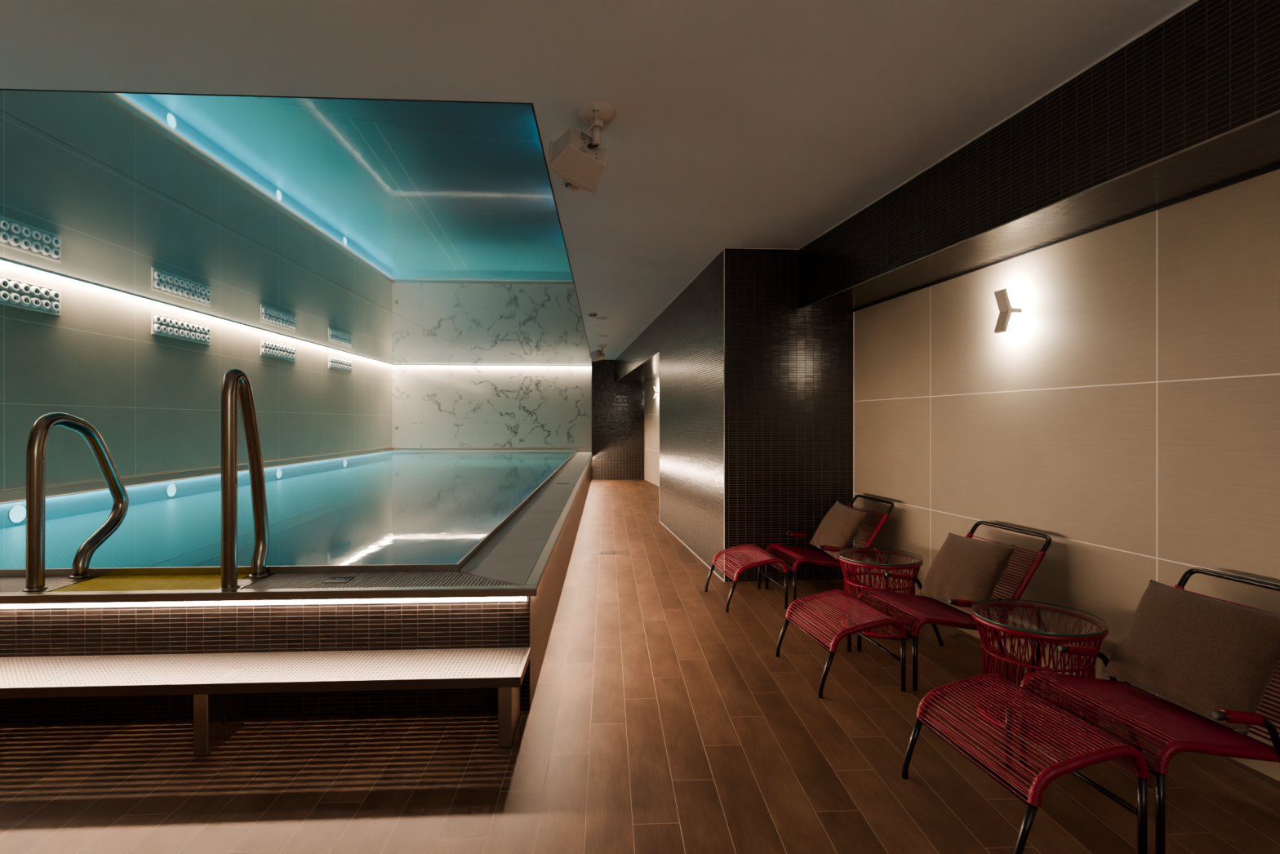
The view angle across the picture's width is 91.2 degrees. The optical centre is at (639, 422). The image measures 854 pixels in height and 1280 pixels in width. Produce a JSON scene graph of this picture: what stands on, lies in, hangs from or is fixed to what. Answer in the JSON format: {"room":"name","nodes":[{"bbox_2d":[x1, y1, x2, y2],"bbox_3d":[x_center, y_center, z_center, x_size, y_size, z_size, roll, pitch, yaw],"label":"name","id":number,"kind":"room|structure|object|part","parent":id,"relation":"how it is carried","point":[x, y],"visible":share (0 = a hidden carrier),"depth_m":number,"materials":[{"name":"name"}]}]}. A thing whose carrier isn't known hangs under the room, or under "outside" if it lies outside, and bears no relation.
{"room":"spa","nodes":[
{"label":"spa","id":0,"kind":"room"},
{"bbox_2d":[0,260,391,492],"bbox_3d":[-5.634,-0.078,6.245,0.200,2.936,18.270,0,0,-3],"label":"wall","id":1,"kind":"structure","parent":0,"point":[154,401],"depth_m":7.09,"materials":[{"name":"grey tile"}]},
{"bbox_2d":[0,275,61,315],"bbox_3d":[-5.474,-1.140,5.434,0.033,0.250,1.052,0,0,-3],"label":"air vent","id":2,"kind":"object","parent":1,"relation":"in","point":[14,292],"visible":1,"depth_m":5.63,"materials":[{"name":"beige"}]},
{"bbox_2d":[151,311,210,345],"bbox_3d":[-5.593,-1.140,7.681,0.033,0.250,1.052,0,0,-3],"label":"air vent","id":3,"kind":"object","parent":1,"relation":"in","point":[162,325],"visible":1,"depth_m":7.60,"materials":[{"name":"beige metal"}]},
{"bbox_2d":[260,337,296,361],"bbox_3d":[-5.713,-1.140,9.932,0.033,0.250,1.052,0,0,-3],"label":"air vent","id":4,"kind":"object","parent":1,"relation":"in","point":[268,348],"visible":1,"depth_m":9.86,"materials":[{"name":"beige metal"}]},
{"bbox_2d":[328,355,351,373],"bbox_3d":[-5.834,-1.140,12.224,0.033,0.250,1.052,0,0,-3],"label":"air vent","id":5,"kind":"object","parent":1,"relation":"in","point":[334,362],"visible":1,"depth_m":12.15,"materials":[{"name":"beige metal"}]},
{"bbox_2d":[391,364,591,452],"bbox_3d":[-3.586,-0.078,15.402,4.860,2.936,0.200,0,0,-3],"label":"wall","id":6,"kind":"structure","parent":0,"point":[433,406],"depth_m":15.30,"materials":[{"name":"white stone"}]},
{"bbox_2d":[0,0,1192,365],"bbox_3d":[-1.387,-1.455,6.370,8.695,0.122,18.069,0,0,-3],"label":"ceiling","id":7,"kind":"structure","parent":0,"point":[736,123],"depth_m":3.09,"materials":[{"name":"paint"}]},
{"bbox_2d":[0,258,393,365],"bbox_3d":[-5.628,-1.387,8.819,0.017,0.014,12.610,0,0,-3],"label":"light strip","id":8,"kind":"object","parent":7,"relation":"attached to","point":[1,260],"visible":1,"depth_m":7.10,"materials":[{"name":"white plastic"}]},
{"bbox_2d":[393,364,591,366],"bbox_3d":[-3.553,-1.387,15.260,4.790,0.014,0.016,0,0,-3],"label":"light strip","id":9,"kind":"object","parent":7,"relation":"attached to","point":[393,365],"visible":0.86,"depth_m":15.23,"materials":[{"name":"white plastic"}]},
{"bbox_2d":[563,179,579,190],"bbox_3d":[-0.385,-1.372,3.625,0.116,0.048,0.116,0,0,-3],"label":"smoke detector","id":10,"kind":"object","parent":7,"relation":"attached to","point":[567,184],"visible":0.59,"depth_m":3.61,"materials":[{"name":"grey plastic"}]},
{"bbox_2d":[546,101,616,194],"bbox_3d":[-0.274,-1.241,2.860,0.281,0.311,0.328,0,0,-24],"label":"ceiling speaker","id":11,"kind":"object","parent":7,"relation":"hanging from","point":[580,160],"visible":1,"depth_m":2.84,"materials":[{"name":"grey plastic"}]},
{"bbox_3d":[-0.195,-1.299,2.812,0.060,0.106,0.060,0,0,-3],"label":"stem","id":12,"kind":"part","parent":11,"relation":"part of","materials":[{"name":"grey plastic"}]},
{"bbox_2d":[587,312,597,317],"bbox_3d":[-0.607,-1.372,8.029,0.116,0.048,0.116,0,0,-3],"label":"smoke detector","id":13,"kind":"object","parent":7,"relation":"attached to","point":[590,314],"visible":1,"depth_m":7.99,"materials":[{"name":"grey plastic"}]},
{"bbox_2d":[588,344,607,361],"bbox_3d":[-0.720,-1.250,11.390,0.328,0.293,0.269,0,0,32],"label":"ceiling speaker","id":14,"kind":"object","parent":7,"relation":"hanging from","point":[597,355],"visible":1,"depth_m":11.32,"materials":[{"name":"grey plastic"}]},
{"bbox_2d":[597,344,607,347],"bbox_3d":[-0.680,-1.373,11.310,0.176,0.046,0.176,0,0,-3],"label":"ceiling mount","id":15,"kind":"object","parent":14,"relation":"on","point":[599,345],"depth_m":11.25,"materials":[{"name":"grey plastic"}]},
{"bbox_2d":[595,316,608,319],"bbox_3d":[-0.511,-1.394,8.365,0.180,0.004,0.180,0,0,-3],"label":"ceiling plate","id":16,"kind":"object","parent":7,"relation":"attached to","point":[597,317],"visible":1,"depth_m":8.33,"materials":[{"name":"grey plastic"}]},
{"bbox_2d":[577,101,616,125],"bbox_3d":[-0.195,-1.373,2.812,0.176,0.046,0.176,0,0,-3],"label":"ceiling mount","id":17,"kind":"object","parent":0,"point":[604,113],"depth_m":2.76,"materials":[{"name":"grey plastic"}]},
{"bbox_2d":[591,360,644,479],"bbox_3d":[0.247,-0.078,14.844,2.735,2.936,1.720,0,0,-3],"label":"wall","id":18,"kind":"structure","parent":0,"point":[617,435],"depth_m":13.94,"materials":[{"name":"tile"}]},
{"bbox_2d":[613,395,627,409],"bbox_3d":[-0.429,-0.449,13.945,0.323,0.318,0.002,0,0,-3],"label":"lettering","id":19,"kind":"object","parent":18,"relation":"attached to","point":[621,404],"depth_m":13.94,"materials":[{"name":"white"}]},
{"bbox_2d":[614,315,659,382],"bbox_3d":[0.317,-1.152,11.037,0.945,0.488,5.991,0,0,-8],"label":"wall","id":20,"kind":"structure","parent":0,"point":[646,345],"depth_m":10.37,"materials":[{"name":"tile"}]},
{"bbox_2d":[0,479,1279,853],"bbox_3d":[-1.349,1.330,5.662,8.695,0.120,16.650,0,0,-3],"label":"floor","id":21,"kind":"structure","parent":0,"point":[661,718],"depth_m":2.31,"materials":[{"name":"brown wood"}]},
{"bbox_2d":[0,647,530,755],"bbox_3d":[-2.453,1.130,2.494,3.965,0.280,0.323,0,0,-3],"label":"bench","id":22,"kind":"object","parent":21,"relation":"on","point":[218,704],"visible":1,"depth_m":2.47,"materials":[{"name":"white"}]},
{"bbox_3d":[-3.352,0.990,2.446,2.164,0.001,0.323,0,0,-3],"label":"seat panel","id":23,"kind":"part","parent":22,"relation":"part of","materials":[{"name":"beige tile"}]},
{"bbox_3d":[-1.680,1.150,2.506,0.056,0.240,0.242,0,0,-3],"label":"leg","id":24,"kind":"part","parent":22,"relation":"part of","materials":[{"name":"brown wood"}]},
{"bbox_3d":[-2.453,1.010,2.494,3.965,0.040,0.323,0,0,-3],"label":"edge frame","id":25,"kind":"part","parent":22,"relation":"part of","materials":[{"name":"silver metal"}]},
{"bbox_3d":[-1.371,0.990,2.551,1.798,0.001,0.323,0,0,-3],"label":"seat panel","id":26,"kind":"part","parent":22,"relation":"part of","materials":[{"name":"beige tile"}]},
{"bbox_3d":[-0.535,1.150,2.566,0.056,0.240,0.242,0,0,-3],"label":"leg","id":27,"kind":"part","parent":22,"relation":"part of","materials":[{"name":"silver metal"}]},
{"bbox_2d":[0,447,592,723],"bbox_3d":[-3.228,0.932,8.948,4.890,0.676,12.726,0,0,-3],"label":"swimming pool","id":28,"kind":"object","parent":21,"relation":"on","point":[402,522],"depth_m":3.20,"materials":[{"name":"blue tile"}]},
{"bbox_3d":[-2.603,0.737,2.812,0.106,0.026,0.289,0,0,-3],"label":"rail foot plate","id":29,"kind":"part","parent":28,"relation":"part of","materials":[{"name":"silver metal"}]},
{"bbox_2d":[22,412,128,591],"bbox_3d":[-2.641,0.339,2.959,0.079,0.772,0.550,0,0,-3],"label":"handrail","id":30,"kind":"object","parent":28,"relation":"attached to","point":[42,427],"visible":0.99,"depth_m":2.75,"materials":[{"name":"silver metal"}]},
{"bbox_2d":[51,573,249,591],"bbox_3d":[-2.193,0.732,2.835,0.686,0.014,0.292,0,0,-3],"label":"step grating","id":31,"kind":"structure","parent":28,"relation":"on","point":[187,582],"depth_m":2.83,"materials":[{"name":"yellow plastic"}]},
{"bbox_2d":[218,368,269,589],"bbox_3d":[-1.804,0.243,2.866,0.079,0.964,0.328,0,0,-3],"label":"handrail","id":32,"kind":"object","parent":28,"relation":"attached to","point":[236,385],"visible":1,"depth_m":2.75,"materials":[{"name":"silver metal"}]},
{"bbox_3d":[-1.800,0.737,2.854,0.099,0.026,0.289,0,0,-3],"label":"rail foot plate","id":33,"kind":"part","parent":28,"relation":"part of","materials":[{"name":"silver metal"}]},
{"bbox_3d":[-2.905,0.772,2.627,4.846,0.030,0.012,0,0,-3],"label":"light strip","id":34,"kind":"part","parent":28,"relation":"part of","materials":[{"name":"white plastic"}]},
{"bbox_2d":[321,577,354,582],"bbox_3d":[-1.388,0.723,2.882,0.110,0.004,0.100,0,0,-3],"label":"depth marker","id":35,"kind":"object","parent":28,"relation":"attached to","point":[331,580],"visible":1,"depth_m":2.88,"materials":[{"name":"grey tile"}]},
{"bbox_2d":[595,493,618,495],"bbox_3d":[-0.575,1.268,11.075,0.400,0.003,0.280,0,0,-3],"label":"floor drain","id":36,"kind":"object","parent":21,"relation":"on","point":[618,493],"visible":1,"depth_m":11.08,"materials":[{"name":"metal"}]},
{"bbox_2d":[586,549,628,555],"bbox_3d":[-0.313,1.268,6.122,0.400,0.003,0.280,0,0,-3],"label":"floor drain","id":37,"kind":"object","parent":21,"relation":"on","point":[625,552],"visible":1,"depth_m":6.12,"materials":[{"name":"metal"}]},
{"bbox_2d":[704,543,788,612],"bbox_3d":[0.749,1.096,4.492,0.446,0.349,0.548,0,0,-10],"label":"footstool","id":38,"kind":"object","parent":21,"relation":"on","point":[768,560],"visible":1,"depth_m":4.41,"materials":[{"name":"red plastic"}]},
{"bbox_3d":[0.528,1.164,4.715,0.086,0.212,0.022,0,0,-10],"label":"leg","id":39,"kind":"part","parent":38,"relation":"part of","materials":[{"name":"black metal"}]},
{"bbox_3d":[0.615,1.164,4.207,0.086,0.212,0.022,0,0,-10],"label":"leg","id":40,"kind":"part","parent":38,"relation":"part of","materials":[{"name":"black metal"}]},
{"bbox_3d":[0.778,0.994,4.497,0.385,0.141,0.515,0,0,-10],"label":"cord seat","id":41,"kind":"part","parent":38,"relation":"part of","materials":[{"name":"red plastic"}]},
{"bbox_3d":[0.910,1.145,4.780,0.022,0.250,0.022,0,0,-10],"label":"leg","id":42,"kind":"part","parent":38,"relation":"part of","materials":[{"name":"black metal"}]},
{"bbox_3d":[0.997,1.145,4.273,0.022,0.250,0.022,0,0,-10],"label":"leg","id":43,"kind":"part","parent":38,"relation":"part of","materials":[{"name":"black metal"}]},
{"bbox_2d":[764,494,893,608],"bbox_3d":[1.377,0.916,4.599,0.769,0.714,0.583,0,0,-10],"label":"lounge chair","id":44,"kind":"object","parent":21,"relation":"on","point":[815,556],"visible":0.8,"depth_m":4.47,"materials":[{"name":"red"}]},
{"bbox_3d":[0.970,1.139,4.791,0.022,0.262,0.022,0,0,-10],"label":"leg","id":45,"kind":"part","parent":44,"relation":"part of","materials":[{"name":"black metal"}]},
{"bbox_3d":[1.057,1.139,4.283,0.022,0.262,0.022,0,0,-10],"label":"leg","id":46,"kind":"part","parent":44,"relation":"part of","materials":[{"name":"black metal"}]},
{"bbox_3d":[1.280,0.960,4.862,0.258,0.227,0.026,0,0,-10],"label":"armrest","id":47,"kind":"part","parent":44,"relation":"part of","materials":[{"name":"red"}]},
{"bbox_3d":[1.221,0.975,4.572,0.450,0.095,0.515,0,0,-10],"label":"cord seat","id":48,"kind":"part","parent":44,"relation":"part of","materials":[{"name":"red plastic"}]},
{"bbox_3d":[1.433,1.170,4.880,0.094,0.207,0.021,0,0,6],"label":"leg","id":49,"kind":"part","parent":44,"relation":"part of","materials":[{"name":"black metal"}]},
{"bbox_2d":[809,500,867,561],"bbox_3d":[1.455,0.785,4.620,0.244,0.367,0.505,0,0,-6],"label":"cushion","id":50,"kind":"object","parent":44,"relation":"on","point":[841,524],"visible":0.86,"depth_m":4.51,"materials":[{"name":"beige fabric"}]},
{"bbox_3d":[1.372,0.960,4.319,0.258,0.227,0.026,0,0,-10],"label":"armrest","id":51,"kind":"part","parent":44,"relation":"part of","materials":[{"name":"red"}]},
{"bbox_3d":[1.379,0.790,4.599,0.764,0.461,0.537,0,0,-10],"label":"frame","id":52,"kind":"part","parent":44,"relation":"part of","materials":[{"name":"black metal"}]},
{"bbox_3d":[1.577,0.815,4.633,0.258,0.346,0.515,0,0,-10],"label":"cord","id":53,"kind":"part","parent":44,"relation":"part of","materials":[{"name":"red plastic"}]},
{"bbox_2d":[775,589,906,697],"bbox_3d":[1.000,1.096,3.186,0.446,0.349,0.548,0,0,-10],"label":"footstool","id":54,"kind":"object","parent":21,"relation":"on","point":[880,621],"visible":1,"depth_m":3.10,"materials":[{"name":"red plastic"}]},
{"bbox_3d":[0.778,1.164,3.409,0.086,0.212,0.022,0,0,-10],"label":"leg","id":55,"kind":"part","parent":54,"relation":"part of","materials":[{"name":"black metal"}]},
{"bbox_3d":[0.865,1.164,2.902,0.086,0.212,0.022,0,0,-10],"label":"leg","id":56,"kind":"part","parent":54,"relation":"part of","materials":[{"name":"black metal"}]},
{"bbox_3d":[1.029,0.994,3.191,0.385,0.141,0.515,0,0,-10],"label":"cord seat","id":57,"kind":"part","parent":54,"relation":"part of","materials":[{"name":"red plastic"}]},
{"bbox_3d":[1.160,1.145,3.475,0.022,0.250,0.022,0,0,-10],"label":"leg","id":58,"kind":"part","parent":54,"relation":"part of","materials":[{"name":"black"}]},
{"bbox_3d":[1.247,1.145,2.967,0.022,0.250,0.022,0,0,-10],"label":"leg","id":59,"kind":"part","parent":54,"relation":"part of","materials":[{"name":"black metal"}]},
{"bbox_2d":[836,547,923,638],"bbox_3d":[1.486,1.047,3.892,0.499,0.445,0.499,0,0,-44],"label":"side table","id":60,"kind":"object","parent":21,"relation":"on","point":[848,585],"visible":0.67,"depth_m":3.79,"materials":[{"name":"red plastic"}]},
{"bbox_3d":[1.320,1.051,4.009,0.051,0.414,0.014,0,0,35],"label":"leg","id":61,"kind":"part","parent":60,"relation":"part of","materials":[{"name":"red"}]},
{"bbox_3d":[1.369,1.051,3.727,0.014,0.414,0.051,0,0,35],"label":"leg","id":62,"kind":"part","parent":60,"relation":"part of","materials":[{"name":"red"}]},
{"bbox_3d":[1.486,0.829,3.892,0.495,0.009,0.495,0,0,-10],"label":"glass","id":63,"kind":"part","parent":60,"relation":"part of","materials":[{"name":"teal"}]},
{"bbox_3d":[1.603,1.051,4.058,0.014,0.414,0.051,0,0,35],"label":"leg","id":64,"kind":"part","parent":60,"relation":"part of","materials":[{"name":"red"}]},
{"bbox_3d":[1.651,1.051,3.775,0.051,0.414,0.014,0,0,35],"label":"leg","id":65,"kind":"part","parent":60,"relation":"part of","materials":[{"name":"red"}]},
{"bbox_2d":[856,520,1051,690],"bbox_3d":[1.627,0.916,3.293,0.769,0.714,0.583,0,0,-10],"label":"lounge chair","id":66,"kind":"object","parent":21,"relation":"on","point":[927,610],"visible":0.76,"depth_m":3.15,"materials":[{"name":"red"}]},
{"bbox_3d":[1.220,1.139,3.485,0.022,0.262,0.022,0,0,-10],"label":"leg","id":67,"kind":"part","parent":66,"relation":"part of","materials":[{"name":"black metal"}]},
{"bbox_3d":[1.530,0.960,3.556,0.258,0.227,0.026,0,0,-10],"label":"armrest","id":68,"kind":"part","parent":66,"relation":"part of","materials":[{"name":"red"}]},
{"bbox_3d":[1.307,1.139,2.977,0.022,0.262,0.022,0,0,-10],"label":"leg","id":69,"kind":"part","parent":66,"relation":"part of","materials":[{"name":"black metal"}]},
{"bbox_3d":[1.472,0.975,3.267,0.450,0.095,0.515,0,0,-10],"label":"cord seat","id":70,"kind":"part","parent":66,"relation":"part of","materials":[{"name":"red plastic"}]},
{"bbox_3d":[1.684,1.170,3.575,0.094,0.207,0.021,0,0,6],"label":"leg","id":71,"kind":"part","parent":66,"relation":"part of","materials":[{"name":"black metal"}]},
{"bbox_2d":[918,533,1016,613],"bbox_3d":[1.707,0.785,3.304,0.243,0.360,0.499,0,0,-13],"label":"cushion","id":72,"kind":"object","parent":66,"relation":"on","point":[966,568],"visible":0.94,"depth_m":3.22,"materials":[{"name":"beige fabric"}]},
{"bbox_3d":[1.623,0.960,3.013,0.258,0.227,0.026,0,0,-10],"label":"armrest","id":73,"kind":"part","parent":66,"relation":"part of","materials":[{"name":"red plastic"}]},
{"bbox_3d":[1.629,0.790,3.294,0.764,0.461,0.537,0,0,-10],"label":"frame","id":74,"kind":"part","parent":66,"relation":"part of","materials":[{"name":"black metal"}]},
{"bbox_3d":[1.827,0.815,3.328,0.258,0.346,0.515,0,0,-10],"label":"cord","id":75,"kind":"part","parent":66,"relation":"part of","materials":[{"name":"red plastic"}]},
{"bbox_3d":[1.774,1.170,3.047,0.094,0.207,0.021,0,0,-25],"label":"leg","id":76,"kind":"part","parent":66,"relation":"part of","materials":[{"name":"black metal"}]},
{"bbox_2d":[901,673,1149,853],"bbox_3d":[1.200,1.096,2.024,0.446,0.349,0.548,0,0,-10],"label":"footstool","id":77,"kind":"object","parent":21,"relation":"on","point":[1108,751],"visible":1,"depth_m":1.93,"materials":[{"name":"red plastic"}]},
{"bbox_3d":[0.979,1.164,2.248,0.086,0.212,0.022,0,0,-10],"label":"leg","id":78,"kind":"part","parent":77,"relation":"part of","materials":[{"name":"black metal"}]},
{"bbox_3d":[1.361,1.145,2.313,0.022,0.250,0.022,0,0,-10],"label":"leg","id":79,"kind":"part","parent":77,"relation":"part of","materials":[{"name":"black metal"}]},
{"bbox_3d":[1.066,1.164,1.740,0.086,0.212,0.022,0,0,-10],"label":"leg","id":80,"kind":"part","parent":77,"relation":"part of","materials":[{"name":"black metal"}]},
{"bbox_3d":[1.230,0.994,2.029,0.385,0.141,0.515,0,0,-10],"label":"cord seat","id":81,"kind":"part","parent":77,"relation":"part of","materials":[{"name":"red plastic"}]},
{"bbox_3d":[1.448,1.145,1.805,0.022,0.250,0.022,0,0,-10],"label":"leg","id":82,"kind":"part","parent":77,"relation":"part of","materials":[{"name":"black metal"}]},
{"bbox_2d":[970,598,1108,744],"bbox_3d":[1.698,1.047,2.686,0.499,0.445,0.499,0,0,-44],"label":"side table","id":83,"kind":"object","parent":21,"relation":"on","point":[1037,636],"visible":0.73,"depth_m":2.64,"materials":[{"name":"red plastic"}]},
{"bbox_3d":[1.532,1.051,2.803,0.051,0.414,0.014,0,0,35],"label":"leg","id":84,"kind":"part","parent":83,"relation":"part of","materials":[{"name":"red plastic"}]},
{"bbox_3d":[1.581,1.051,2.520,0.014,0.414,0.051,0,0,35],"label":"leg","id":85,"kind":"part","parent":83,"relation":"part of","materials":[{"name":"black"}]},
{"bbox_3d":[1.815,1.051,2.851,0.014,0.414,0.051,0,0,35],"label":"leg","id":86,"kind":"part","parent":83,"relation":"part of","materials":[{"name":"black"}]},
{"bbox_3d":[1.698,0.829,2.686,0.495,0.009,0.495,0,0,-10],"label":"glass","id":87,"kind":"part","parent":83,"relation":"part of","materials":[{"name":"teal"}]},
{"bbox_3d":[1.864,1.051,2.568,0.051,0.414,0.014,0,0,35],"label":"leg","id":88,"kind":"part","parent":83,"relation":"part of","materials":[{"name":"black"}]},
{"bbox_2d":[1018,567,1279,853],"bbox_3d":[1.828,0.916,2.131,0.769,0.714,0.583,0,0,-10],"label":"lounge chair","id":89,"kind":"object","parent":21,"relation":"on","point":[1180,729],"visible":0.72,"depth_m":2.01,"materials":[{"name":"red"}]},
{"bbox_3d":[1.421,1.139,2.323,0.022,0.262,0.022,0,0,-10],"label":"leg","id":90,"kind":"part","parent":89,"relation":"part of","materials":[{"name":"black metal"}]},
{"bbox_3d":[1.731,0.960,2.394,0.258,0.227,0.026,0,0,-10],"label":"armrest","id":91,"kind":"part","parent":89,"relation":"part of","materials":[{"name":"red plastic"}]},
{"bbox_3d":[1.884,1.170,2.413,0.094,0.207,0.021,0,0,6],"label":"leg","id":92,"kind":"part","parent":89,"relation":"part of","materials":[{"name":"black metal"}]},
{"bbox_3d":[1.672,0.975,2.105,0.450,0.095,0.515,0,0,-10],"label":"cord seat","id":93,"kind":"part","parent":89,"relation":"part of","materials":[{"name":"red plastic"}]},
{"bbox_3d":[1.508,1.139,1.815,0.022,0.262,0.022,0,0,-10],"label":"leg","id":94,"kind":"part","parent":89,"relation":"part of","materials":[{"name":"black metal"}]},
{"bbox_2d":[1102,579,1279,736],"bbox_3d":[1.908,0.781,2.163,0.250,0.348,0.498,0,0,-12],"label":"cushion","id":95,"kind":"object","parent":89,"relation":"on","point":[1203,655],"visible":0.96,"depth_m":2.09,"materials":[{"name":"beige fabric"}]},
{"bbox_3d":[1.830,0.790,2.132,0.764,0.461,0.537,0,0,-10],"label":"frame","id":96,"kind":"part","parent":89,"relation":"part of","materials":[{"name":"black metal"}]},
{"bbox_3d":[2.028,0.815,2.166,0.258,0.346,0.515,0,0,-10],"label":"cord","id":97,"kind":"part","parent":89,"relation":"part of","materials":[{"name":"red plastic"}]},
{"bbox_3d":[1.824,0.960,1.851,0.258,0.227,0.026,0,0,-10],"label":"armrest","id":98,"kind":"part","parent":89,"relation":"part of","materials":[{"name":"red"}]},
{"bbox_2d":[659,248,853,581],"bbox_3d":[1.002,-0.063,6.580,1.083,2.666,3.157,0,0,-8],"label":"column","id":99,"kind":"structure","parent":0,"point":[788,370],"depth_m":5.06,"materials":[{"name":"tile"}]},
{"bbox_2d":[614,351,659,382],"bbox_3d":[-0.157,-0.909,11.005,0.003,0.007,5.926,0,0,-8],"label":"trim","id":100,"kind":"structure","parent":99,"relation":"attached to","point":[659,352],"depth_m":10.20,"materials":[{"name":"silver metal"}]},
{"bbox_2d":[614,248,724,359],"bbox_3d":[0.054,-1.392,9.471,0.006,0.008,9.022,0,0,-8],"label":"trim","id":101,"kind":"structure","parent":99,"relation":"attached to","point":[723,248],"depth_m":6.79,"materials":[{"name":"white"}]},
{"bbox_2d":[658,520,724,581],"bbox_3d":[0.460,1.267,6.536,0.004,0.006,3.096,0,0,-8],"label":"trim","id":102,"kind":"structure","parent":99,"relation":"attached to","point":[659,521],"depth_m":6.07,"materials":[{"name":"white metal"}]},
{"bbox_2d":[724,248,724,582],"bbox_3d":[0.673,-0.063,5.003,0.006,2.666,0.006,0,0,-3],"label":"trim","id":103,"kind":"structure","parent":99,"relation":"attached to","point":[724,248],"depth_m":5.00,"materials":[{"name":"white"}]},
{"bbox_2d":[724,247,798,249],"bbox_3d":[0.974,-1.393,5.017,0.602,0.006,0.006,0,0,-3],"label":"trim","id":104,"kind":"structure","parent":99,"relation":"attached to","point":[724,247],"depth_m":5.01,"materials":[{"name":"white"}]},
{"bbox_2d":[796,0,1199,250],"bbox_3d":[1.977,-1.391,1.296,0.007,0.008,7.648,0,0,-11],"label":"trim","id":105,"kind":"structure","parent":99,"relation":"attached to","point":[1193,2],"depth_m":2.70,"materials":[{"name":"white"}]},
{"bbox_2d":[797,110,1279,309],"bbox_3d":[1.979,-0.913,1.296,0.003,0.007,7.648,0,0,-11],"label":"trim","id":106,"kind":"structure","parent":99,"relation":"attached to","point":[1277,111],"depth_m":2.44,"materials":[{"name":"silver metal"}]},
{"bbox_2d":[644,168,1279,781],"bbox_3d":[1.760,-0.078,5.776,0.298,2.936,16.728,0,0,-10],"label":"wall","id":107,"kind":"structure","parent":0,"point":[1127,415],"depth_m":2.90,"materials":[{"name":"beige tile"}]},
{"bbox_2d":[652,386,658,398],"bbox_3d":[0.310,-0.603,12.510,0.112,0.232,0.067,0,0,-10],"label":"wall sconce","id":108,"kind":"object","parent":107,"relation":"attached to","point":[654,389],"visible":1,"depth_m":12.48,"materials":[{"name":"beige metal"}]},
{"bbox_2d":[853,311,854,579],"bbox_3d":[1.734,0.179,5.080,0.008,2.182,0.010,0,0,-3],"label":"trim","id":109,"kind":"structure","parent":107,"relation":"attached to","point":[853,312],"depth_m":5.08,"materials":[{"name":"white"}]},
{"bbox_2d":[993,288,1020,333],"bbox_3d":[1.990,-0.603,3.393,0.112,0.232,0.067,0,0,-10],"label":"wall sconce","id":110,"kind":"object","parent":107,"relation":"attached to","point":[1006,310],"visible":1,"depth_m":3.37,"materials":[{"name":"beige metal"}]},
{"bbox_2d":[852,164,1279,311],"bbox_3d":[2.423,-0.905,1.321,0.011,0.014,7.647,0,0,-10],"label":"trim","id":111,"kind":"structure","parent":107,"relation":"attached to","point":[1277,166],"depth_m":2.86,"materials":[{"name":"black"}]},
{"bbox_2d":[797,0,1279,310],"bbox_3d":[2.221,-1.154,1.314,0.481,0.484,7.713,0,0,-11],"label":"bulkhead","id":112,"kind":"object","parent":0,"point":[1211,69],"visible":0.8,"depth_m":2.52,"materials":[{"name":"tile"}]}
]}

